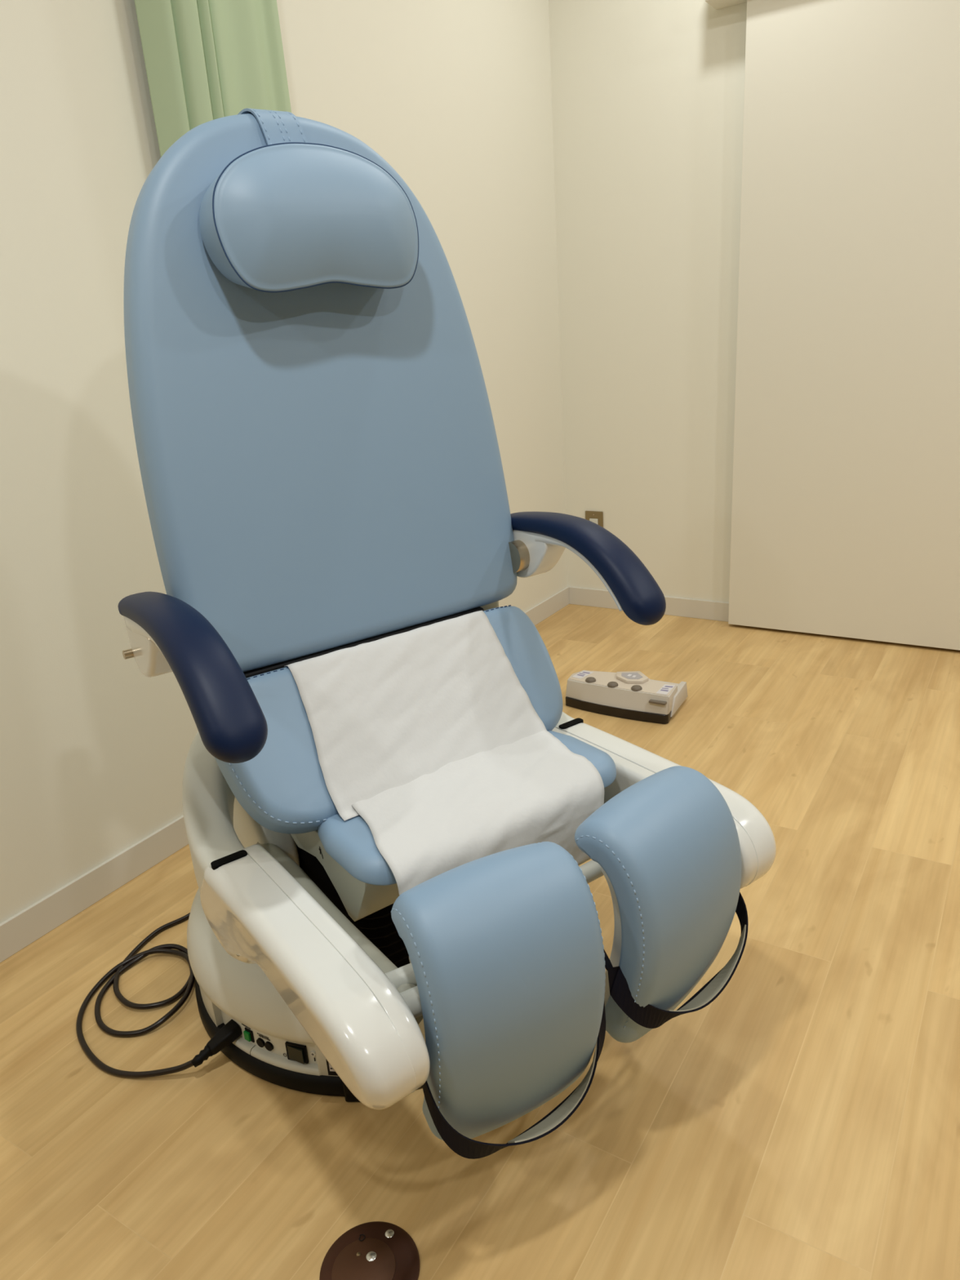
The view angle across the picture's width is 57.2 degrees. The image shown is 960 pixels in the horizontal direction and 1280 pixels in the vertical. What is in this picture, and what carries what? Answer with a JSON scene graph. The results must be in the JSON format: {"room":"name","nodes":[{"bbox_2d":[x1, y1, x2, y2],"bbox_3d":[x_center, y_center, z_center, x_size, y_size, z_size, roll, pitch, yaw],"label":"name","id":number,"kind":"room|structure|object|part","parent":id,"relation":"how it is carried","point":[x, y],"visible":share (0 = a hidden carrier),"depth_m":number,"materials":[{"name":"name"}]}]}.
{"room":"medical examination room","nodes":[
{"label":"medical examination room","id":0,"kind":"room"},
{"bbox_2d":[0,0,568,923],"bbox_3d":[-1.109,-0.504,1.125,0.092,2.450,5.300,8,23,31],"label":"wall","id":1,"kind":"structure","parent":0,"point":[455,96],"depth_m":1.73,"materials":[{"name":"beige paint"}]},
{"bbox_2d":[133,0,291,156],"bbox_3d":[-0.488,-0.865,1.836,0.092,2.140,0.321,8,23,31],"label":"curtain","id":2,"kind":"object","parent":1,"relation":"hanging from","point":[206,60],"visible":0.15,"depth_m":1.68,"materials":[{"name":"green fabric"}]},
{"bbox_2d":[0,586,569,962],"bbox_3d":[-1.014,0.636,1.456,0.008,0.071,5.208,8,23,31],"label":"baseboard","id":3,"kind":"structure","parent":1,"relation":"attached to","point":[45,915],"depth_m":1.80,"materials":[{"name":"white"}]},
{"bbox_2d":[0,604,959,1279],"bbox_3d":[0.673,0.932,0.510,4.100,0.080,5.300,8,23,31],"label":"floor","id":4,"kind":"structure","parent":0,"point":[802,1122],"depth_m":1.29,"materials":[{"name":"brown wood"}]},
{"bbox_2d":[75,912,242,1078],"bbox_3d":[-0.590,0.524,1.704,0.285,0.064,0.833,-8,20,-11],"label":"power cord","id":5,"kind":"object","parent":4,"relation":"on","point":[231,1031],"visible":0.84,"depth_m":1.48,"materials":[{"name":"black plastic"}]},
{"bbox_2d":[319,1221,420,1279],"bbox_3d":[-0.132,0.750,1.052,0.120,0.010,0.120,8,23,31],"label":"floor outlet cover","id":6,"kind":"object","parent":4,"relation":"on","point":[374,1250],"visible":1,"depth_m":1.06,"materials":[{"name":"brown metal"}]},
{"bbox_2d":[117,113,776,1159],"bbox_3d":[-0.131,-0.041,1.278,0.703,1.349,0.952,-17,23,-33],"label":"chair","id":7,"kind":"object","parent":4,"relation":"on","point":[321,467],"visible":0.84,"depth_m":1.17,"materials":[{"name":"blue leather"}]},
{"bbox_3d":[-0.353,0.605,1.351,0.017,0.021,0.004,10,23,34],"label":"green button frame","id":8,"kind":"part","parent":7,"relation":"part of","materials":[{"name":"green plastic"}]},
{"bbox_3d":[-0.329,0.599,1.350,0.260,0.070,0.028,8,23,30],"label":"connection panel","id":9,"kind":"part","parent":7,"relation":"part of","materials":[{"name":"white plastic"}]},
{"bbox_2d":[284,1041,308,1063],"bbox_3d":[-0.272,0.613,1.309,0.034,0.031,0.004,3,20,18],"label":"switch","id":10,"kind":"object","parent":7,"relation":"attached to","point":[295,1052],"depth_m":1.30,"materials":[{"name":"black plastic"}]},
{"bbox_3d":[-0.232,0.395,1.066,0.068,0.142,0.485,-17,23,-33],"label":"arm","id":11,"kind":"part","parent":7,"relation":"part of","materials":[{"name":"white plastic"}]},
{"bbox_2d":[199,108,418,293],"bbox_3d":[-0.253,-0.603,1.213,0.298,0.238,0.198,-17,23,-33],"label":"cushion","id":12,"kind":"object","parent":7,"relation":"attached to","point":[288,213],"visible":1,"depth_m":1.14,"materials":[{"name":"blue leather"}]},
{"bbox_3d":[-0.226,-0.364,1.292,0.572,0.736,0.184,-17,23,-33],"label":"backrest","id":13,"kind":"part","parent":7,"relation":"part of","materials":[{"name":"blue leather"}]},
{"bbox_3d":[-0.066,0.264,1.331,0.384,0.102,0.276,-17,23,-33],"label":"seat frame","id":14,"kind":"part","parent":7,"relation":"part of","materials":[{"name":"grey metal"}]},
{"bbox_2d":[214,605,563,834],"bbox_3d":[-0.111,0.109,1.332,0.570,0.210,0.180,-17,23,-33],"label":"lumbar cushion","id":15,"kind":"object","parent":7,"relation":"on","point":[283,788],"depth_m":1.21,"materials":[{"name":"blue leather"}]},
{"bbox_2d":[284,610,604,895],"bbox_3d":[-0.047,0.171,1.274,0.371,0.307,0.326,-17,23,-33],"label":"towel","id":16,"kind":"object","parent":7,"relation":"on","point":[430,735],"visible":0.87,"depth_m":1.25,"materials":[{"name":"white cloth fabric"}]},
{"bbox_2d":[317,730,616,885],"bbox_3d":[-0.011,0.219,1.251,0.441,0.037,0.184,-17,23,-33],"label":"seat cushion","id":17,"kind":"object","parent":7,"relation":"on","point":[350,842],"depth_m":1.14,"materials":[{"name":"blue leather"}]},
{"bbox_3d":[0.256,0.246,1.393,0.068,0.142,0.485,-17,23,-33],"label":"arm","id":18,"kind":"part","parent":7,"relation":"part of","materials":[{"name":"white plastic"}]},
{"bbox_2d":[565,670,687,724],"bbox_3d":[0.394,0.185,2.436,0.367,0.090,0.318,8,23,31],"label":"switch","id":19,"kind":"object","parent":4,"relation":"on","point":[628,695],"visible":1,"depth_m":2.40,"materials":[{"name":"white plastic"}]},
{"bbox_3d":[0.416,0.114,2.535,0.312,0.002,0.130,8,23,31],"label":"plate","id":20,"kind":"part","parent":19,"relation":"part of","materials":[{"name":"beige plastic"}]},
{"bbox_3d":[0.436,0.102,2.531,0.068,0.001,0.055,8,23,31],"label":"grey panel","id":21,"kind":"part","parent":19,"relation":"part of","materials":[{"name":"grey plastic"}]},
{"bbox_3d":[0.446,0.149,2.561,0.290,0.050,0.154,8,23,31],"label":"rail","id":22,"kind":"part","parent":19,"relation":"part of","materials":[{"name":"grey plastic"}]},
{"bbox_2d":[548,0,746,602],"bbox_3d":[1.999,-1.070,2.127,4.008,2.450,0.092,8,23,31],"label":"wall","id":23,"kind":"structure","parent":0,"point":[647,95],"depth_m":2.96,"materials":[{"name":"beige paint"}]},
{"bbox_2d":[585,511,603,527],"bbox_3d":[0.435,-0.431,3.356,0.073,0.120,0.010,8,23,31],"label":"wall outlet","id":24,"kind":"object","parent":23,"relation":"attached to","point":[596,517],"visible":0.47,"depth_m":3.34,"materials":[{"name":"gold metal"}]},
{"bbox_2d":[589,518,598,524],"bbox_3d":[0.434,-0.430,3.354,0.034,0.064,0.005,8,23,31],"label":"socket","id":25,"kind":"object","parent":24,"relation":"attached to","point":[594,520],"depth_m":3.34,"materials":[{"name":"white plastic"}]},
{"bbox_2d":[568,586,728,622],"bbox_3d":[0.637,-0.138,3.339,0.662,0.071,0.008,8,23,31],"label":"baseboard","id":26,"kind":"structure","parent":23,"relation":"attached to","point":[677,606],"depth_m":3.28,"materials":[{"name":"white"}]},
{"bbox_2d":[704,0,746,9],"bbox_3d":[1.541,-1.784,2.025,2.055,0.118,0.103,8,23,31],"label":"trim","id":27,"kind":"structure","parent":23,"relation":"attached to","point":[716,4],"depth_m":2.56,"materials":[{"name":"white laminate"}]},
{"bbox_2d":[728,0,959,650],"bbox_3d":[1.257,-0.891,2.576,1.005,1.890,0.036,8,23,31],"label":"door","id":28,"kind":"structure","parent":23,"relation":"in","point":[846,505],"depth_m":2.63,"materials":[{"name":"white laminate"}]}
]}

